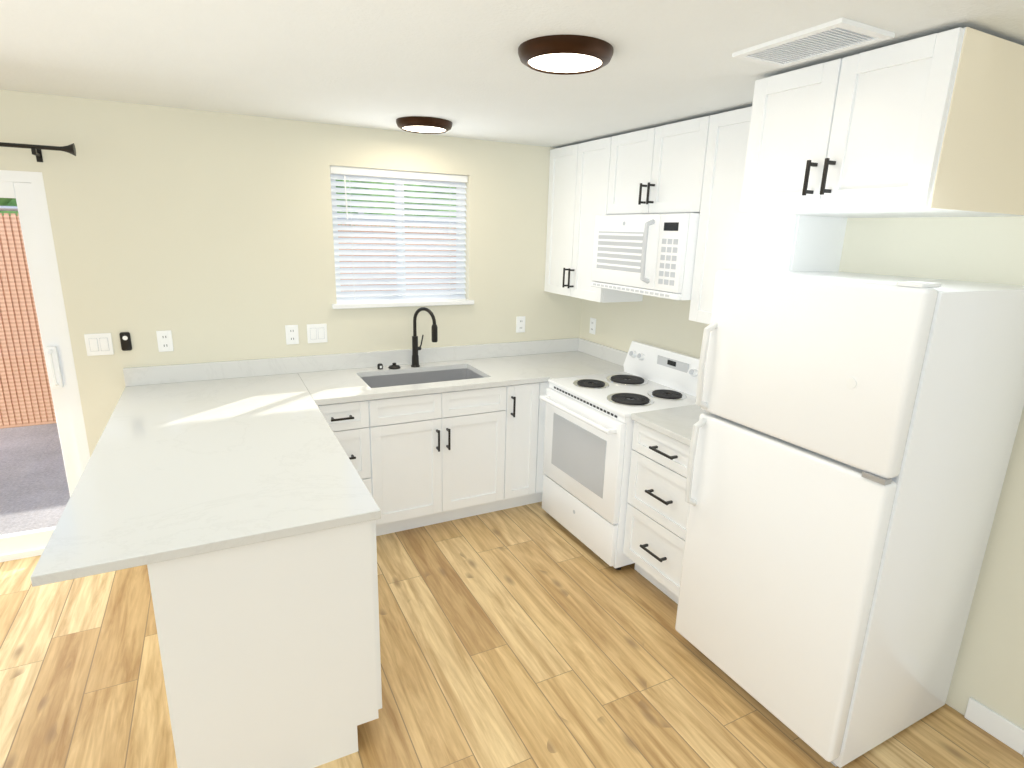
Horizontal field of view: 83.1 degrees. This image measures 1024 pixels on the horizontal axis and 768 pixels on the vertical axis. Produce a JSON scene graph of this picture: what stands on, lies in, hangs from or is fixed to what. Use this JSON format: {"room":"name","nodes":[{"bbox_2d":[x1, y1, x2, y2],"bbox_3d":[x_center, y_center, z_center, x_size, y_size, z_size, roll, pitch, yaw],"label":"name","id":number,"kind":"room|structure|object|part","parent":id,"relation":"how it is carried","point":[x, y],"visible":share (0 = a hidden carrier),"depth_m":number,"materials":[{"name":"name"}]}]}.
{"room":"kitchen","nodes":[
{"label":"kitchen","id":0,"kind":"room"},
{"bbox_2d":[0,90,581,456],"bbox_3d":[-1.646,-0.307,3.380,5.100,2.350,0.170,-6,16,-26],"label":"wall","id":1,"kind":"structure","parent":0,"point":[204,236],"depth_m":3.24,"materials":[{"name":"beige paint"}]},
{"bbox_2d":[0,142,75,161],"bbox_3d":[-3.122,-1.002,2.266,2.308,0.090,0.115,-6,16,-26],"label":"curtain rod","id":2,"kind":"object","parent":1,"relation":"attached to","point":[36,151],"visible":1,"depth_m":2.70,"materials":[{"name":"black metal"}]},
{"bbox_2d":[0,170,89,561],"bbox_3d":[-3.110,0.020,2.670,1.800,2.000,0.179,-6,16,-26],"label":"door","id":3,"kind":"structure","parent":1,"relation":"in","point":[26,189],"depth_m":2.97,"materials":[{"name":"white plastic"}]},
{"bbox_2d":[84,333,113,355],"bbox_3d":[-2.177,-0.208,3.047,0.117,0.117,0.009,-6,16,-26],"label":"double light switch","id":4,"kind":"object","parent":1,"relation":"attached to","point":[97,344],"visible":1,"depth_m":3.04,"materials":[{"name":"white plastic"}]},
{"bbox_2d":[119,332,131,350],"bbox_3d":[-2.068,-0.228,3.094,0.048,0.100,0.018,-6,16,-26],"label":"holder","id":5,"kind":"object","parent":1,"relation":"attached to","point":[125,341],"visible":1,"depth_m":3.09,"materials":[{"name":"black plastic"}]},
{"bbox_2d":[156,330,173,351],"bbox_3d":[-1.910,-0.236,3.180,0.072,0.117,0.008,-6,16,-26],"label":"outlet","id":6,"kind":"object","parent":1,"relation":"attached to","point":[165,341],"visible":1,"depth_m":3.18,"materials":[{"name":"white plastic"}]},
{"bbox_2d":[285,325,298,344],"bbox_3d":[-1.322,-0.296,3.474,0.072,0.117,0.008,-6,16,-26],"label":"outlet","id":7,"kind":"object","parent":1,"relation":"attached to","point":[292,335],"visible":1,"depth_m":3.47,"materials":[{"name":"white plastic"}]},
{"bbox_2d":[307,324,327,342],"bbox_3d":[-1.192,-0.310,3.538,0.117,0.117,0.009,-6,16,-26],"label":"double light switch","id":8,"kind":"object","parent":1,"relation":"attached to","point":[316,333],"visible":1,"depth_m":3.54,"materials":[{"name":"white plastic"}]},
{"bbox_2d":[330,165,467,303],"bbox_3d":[-0.704,-0.928,3.702,0.880,0.820,0.125,-6,16,-26],"label":"window blind","id":9,"kind":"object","parent":1,"relation":"in","point":[400,291],"depth_m":3.67,"materials":[{"name":"white plastic"}]},
{"bbox_2d":[332,300,473,308],"bbox_3d":[-0.680,-0.517,3.740,0.940,0.030,0.028,-6,16,-26],"label":"window stool lip","id":10,"kind":"object","parent":9,"relation":"attached to","point":[398,304],"visible":0.98,"depth_m":3.71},
{"bbox_2d":[516,316,524,332],"bbox_3d":[0.064,-0.429,4.168,0.072,0.117,0.008,-6,16,-26],"label":"outlet","id":11,"kind":"object","parent":1,"relation":"attached to","point":[520,324],"visible":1,"depth_m":4.16,"materials":[{"name":"white plastic"}]},
{"bbox_2d":[0,502,1023,767],"bbox_3d":[-0.914,1.672,0.747,6.500,0.100,6.300,-6,16,-26],"label":"floor","id":12,"kind":"structure","parent":0,"point":[530,636],"depth_m":2.38,"materials":[{"name":"brown wood"}]},
{"bbox_2d":[147,520,381,767],"bbox_3d":[-0.915,0.785,2.185,0.630,0.884,0.838,-6,16,-26],"label":"base cabinet","id":13,"kind":"object","parent":12,"relation":"on","point":[270,653],"visible":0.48,"depth_m":1.78,"materials":[{"name":"white wood"}]},
{"bbox_2d":[30,395,380,586],"bbox_3d":[-1.111,0.300,2.212,0.885,0.030,1.320,-6,16,-26],"label":"countertop","id":14,"kind":"structure","parent":13,"relation":"on","point":[172,471],"depth_m":1.96,"materials":[{"name":"white stone"}]},
{"bbox_2d":[317,381,549,535],"bbox_3d":[-0.265,0.376,3.812,2.080,0.885,0.685,-6,16,-26],"label":"base cabinet","id":15,"kind":"object","parent":12,"relation":"on","point":[417,461],"visible":0.6,"depth_m":3.45,"materials":[{"name":"white wood"}]},
{"bbox_2d":[298,375,313,390],"bbox_3d":[-1.165,0.023,3.259,0.002,0.030,0.360,-6,16,-26],"label":"countertop","id":16,"kind":"structure","parent":15,"relation":"on","point":[305,382],"depth_m":3.31,"materials":[{"name":"white stone"}]},
{"bbox_2d":[112,351,622,414],"bbox_3d":[-0.645,-0.048,3.518,2.940,0.064,0.665,-6,16,-26],"label":"countertop","id":17,"kind":"structure","parent":15,"relation":"on","point":[344,385],"depth_m":3.30,"materials":[{"name":"white stone"}]},
{"bbox_3d":[-0.841,-0.112,3.683,0.034,0.034,0.036,-6,16,-26],"label":"air switch button","id":18,"kind":"part","parent":17,"relation":"part of","materials":[{"name":"metal"}]},
{"bbox_2d":[388,363,400,368],"bbox_3d":[-0.756,-0.119,3.715,0.080,0.036,0.079,-6,16,-26],"label":"stopper","id":19,"kind":"object","parent":17,"relation":"on","point":[393,366],"visible":1,"depth_m":3.70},
{"bbox_2d":[360,368,483,387],"bbox_3d":[-0.549,0.075,3.605,0.769,0.212,0.414,-6,16,-26],"label":"undermount sink","id":20,"kind":"object","parent":17,"relation":"in","point":[414,378],"visible":0.04,"depth_m":3.77,"materials":[{"name":"silver metal"}]},
{"bbox_2d":[411,307,437,366],"bbox_3d":[-0.567,-0.294,3.691,0.129,0.396,0.208,-6,16,-26],"label":"kitchen faucet","id":21,"kind":"object","parent":17,"relation":"on","point":[416,348],"visible":1,"depth_m":3.71,"materials":[{"name":"black metal"}]},
{"bbox_2d":[546,367,623,381],"bbox_3d":[0.528,-0.053,3.730,0.660,0.030,0.030,-6,16,-26],"label":"countertop","id":22,"kind":"structure","parent":15,"relation":"on","point":[612,369],"depth_m":3.74,"materials":[{"name":"white stone"}]},
{"bbox_2d":[539,341,705,569],"bbox_3d":[0.643,0.380,3.444,0.730,1.115,0.766,-6,16,-26],"label":"electric range","id":23,"kind":"object","parent":12,"relation":"on","point":[588,432],"visible":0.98,"depth_m":3.28,"materials":[{"name":"white metal"}]},
{"bbox_2d":[623,421,694,603],"bbox_3d":[0.978,0.639,2.946,0.662,0.885,0.515,-6,16,-26],"label":"base cabinet","id":24,"kind":"object","parent":12,"relation":"on","point":[657,510],"visible":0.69,"depth_m":2.83,"materials":[{"name":"white wood"}]},
{"bbox_2d":[631,404,706,445],"bbox_3d":[1.006,0.195,2.835,0.650,0.030,0.520,-6,16,-26],"label":"countertop","id":25,"kind":"structure","parent":24,"relation":"on","point":[677,423],"depth_m":2.83,"materials":[{"name":"white stone"}]},
{"bbox_2d":[675,270,1023,767],"bbox_3d":[1.220,0.423,2.234,0.784,1.677,0.760,-6,16,-26],"label":"refrigerator","id":26,"kind":"object","parent":12,"relation":"on","point":[853,436],"visible":1,"depth_m":1.94,"materials":[{"name":"white metal"}]},
{"bbox_2d":[0,0,1023,147],"bbox_3d":[-0.848,-0.697,0.125,6.500,0.100,6.300,-6,16,-26],"label":"ceiling","id":27,"kind":"structure","parent":0,"point":[458,64],"depth_m":1.96,"materials":[{"name":"paint"}]},
{"bbox_2d":[396,116,451,133],"bbox_3d":[-0.478,-1.407,3.150,0.304,0.042,0.304,-6,16,-26],"label":"ceiling light","id":28,"kind":"object","parent":27,"relation":"attached to","point":[423,125],"visible":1,"depth_m":3.06,"materials":[{"name":"brown metal"}]},
{"bbox_2d":[518,35,612,74],"bbox_3d":[0.171,-1.049,1.857,0.304,0.042,0.304,-6,16,-26],"label":"ceiling light","id":29,"kind":"object","parent":27,"relation":"attached to","point":[565,54],"visible":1,"depth_m":1.78,"materials":[{"name":"brown metal"}]},
{"bbox_2d":[732,17,894,67],"bbox_3d":[0.885,-1.010,1.726,0.230,0.012,0.370,-6,16,-26],"label":"ceiling vent","id":30,"kind":"object","parent":27,"relation":"in","point":[842,34],"visible":1,"depth_m":1.70,"materials":[{"name":"white metal"}]},
{"bbox_2d":[578,217,1023,728],"bbox_3d":[1.973,0.215,1.779,0.170,2.350,6.150,-6,16,-26],"label":"wall","id":31,"kind":"structure","parent":0,"point":[988,672],"depth_m":2.18,"materials":[{"name":"beige paint"}]},
{"bbox_2d":[589,317,595,334],"bbox_3d":[0.594,-0.427,4.255,0.008,0.117,0.072,-6,16,-26],"label":"outlet","id":32,"kind":"object","parent":31,"relation":"attached to","point":[592,325],"visible":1,"depth_m":4.25,"materials":[{"name":"white plastic"}]},
{"bbox_2d":[544,137,642,302],"bbox_3d":[0.533,-1.067,3.836,0.372,0.963,0.700,-6,16,-26],"label":"upper cabinet","id":33,"kind":"object","parent":31,"relation":"in","point":[578,188],"depth_m":3.75,"materials":[{"name":"white wood"}]},
{"bbox_2d":[591,213,699,299],"bbox_3d":[0.815,-0.725,3.228,0.471,0.420,0.758,-6,16,-26],"label":"microwave","id":34,"kind":"object","parent":31,"relation":"attached to","point":[653,255],"visible":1,"depth_m":3.02,"materials":[{"name":"white plastic"}]},
{"bbox_2d":[607,116,709,214],"bbox_3d":[0.871,-1.148,3.141,0.372,0.435,0.762,-6,16,-26],"label":"upper cabinet","id":35,"kind":"object","parent":31,"relation":"attached to","point":[658,170],"visible":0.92,"depth_m":3.03,"materials":[{"name":"white wood"}]},
{"bbox_2d":[689,106,847,323],"bbox_3d":[1.178,-0.740,2.658,0.330,0.963,0.540,-6,16,-26],"label":"upper cabinet","id":36,"kind":"object","parent":31,"relation":"in","point":[730,236],"depth_m":2.60,"materials":[{"name":"white wood"}]},
{"bbox_2d":[739,27,1023,217],"bbox_3d":[1.294,-0.823,1.989,0.702,0.455,0.669,-6,16,-26],"label":"upper cabinet","id":37,"kind":"object","parent":31,"relation":"attached to","point":[931,125],"visible":1,"depth_m":1.73,"materials":[{"name":"white wood"}]},
{"bbox_2d":[964,697,1023,754],"bbox_3d":[-0.912,1.578,0.722,6.200,0.095,6.000,-6,16,-26],"label":"baseboard","id":38,"kind":"structure","parent":31,"relation":"attached to","point":[1007,732],"depth_m":2.16,"materials":[{"name":"white wood"}]},
{"label":"outside","id":39,"kind":"structure","parent":0,"visible":0},
{"bbox_2d":[0,423,69,534],"bbox_3d":[-2.843,0.627,4.620,12.000,0.090,2.600,-6,16,-26],"label":"patio slab","id":40,"kind":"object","parent":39,"point":[24,488],"depth_m":4.16,"materials":[{"name":"concrete"}]},
{"bbox_3d":[-4.848,-0.408,8.427,18.000,0.090,6.250,-6,16,-26],"label":"ground","id":41,"kind":"structure","parent":39,"visible":0},
{"bbox_2d":[0,180,455,228],"bbox_3d":[-5.281,-2.614,8.357,13.389,4.181,4.720,-6,16,-26],"label":"tree","id":42,"kind":"object","parent":41,"relation":"on","point":[6,200],"depth_m":8.61,"materials":[{"name":"green plant"}]},
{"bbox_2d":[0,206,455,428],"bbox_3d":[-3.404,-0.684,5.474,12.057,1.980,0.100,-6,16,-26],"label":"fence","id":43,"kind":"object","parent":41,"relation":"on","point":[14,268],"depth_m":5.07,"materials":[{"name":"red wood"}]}
]}

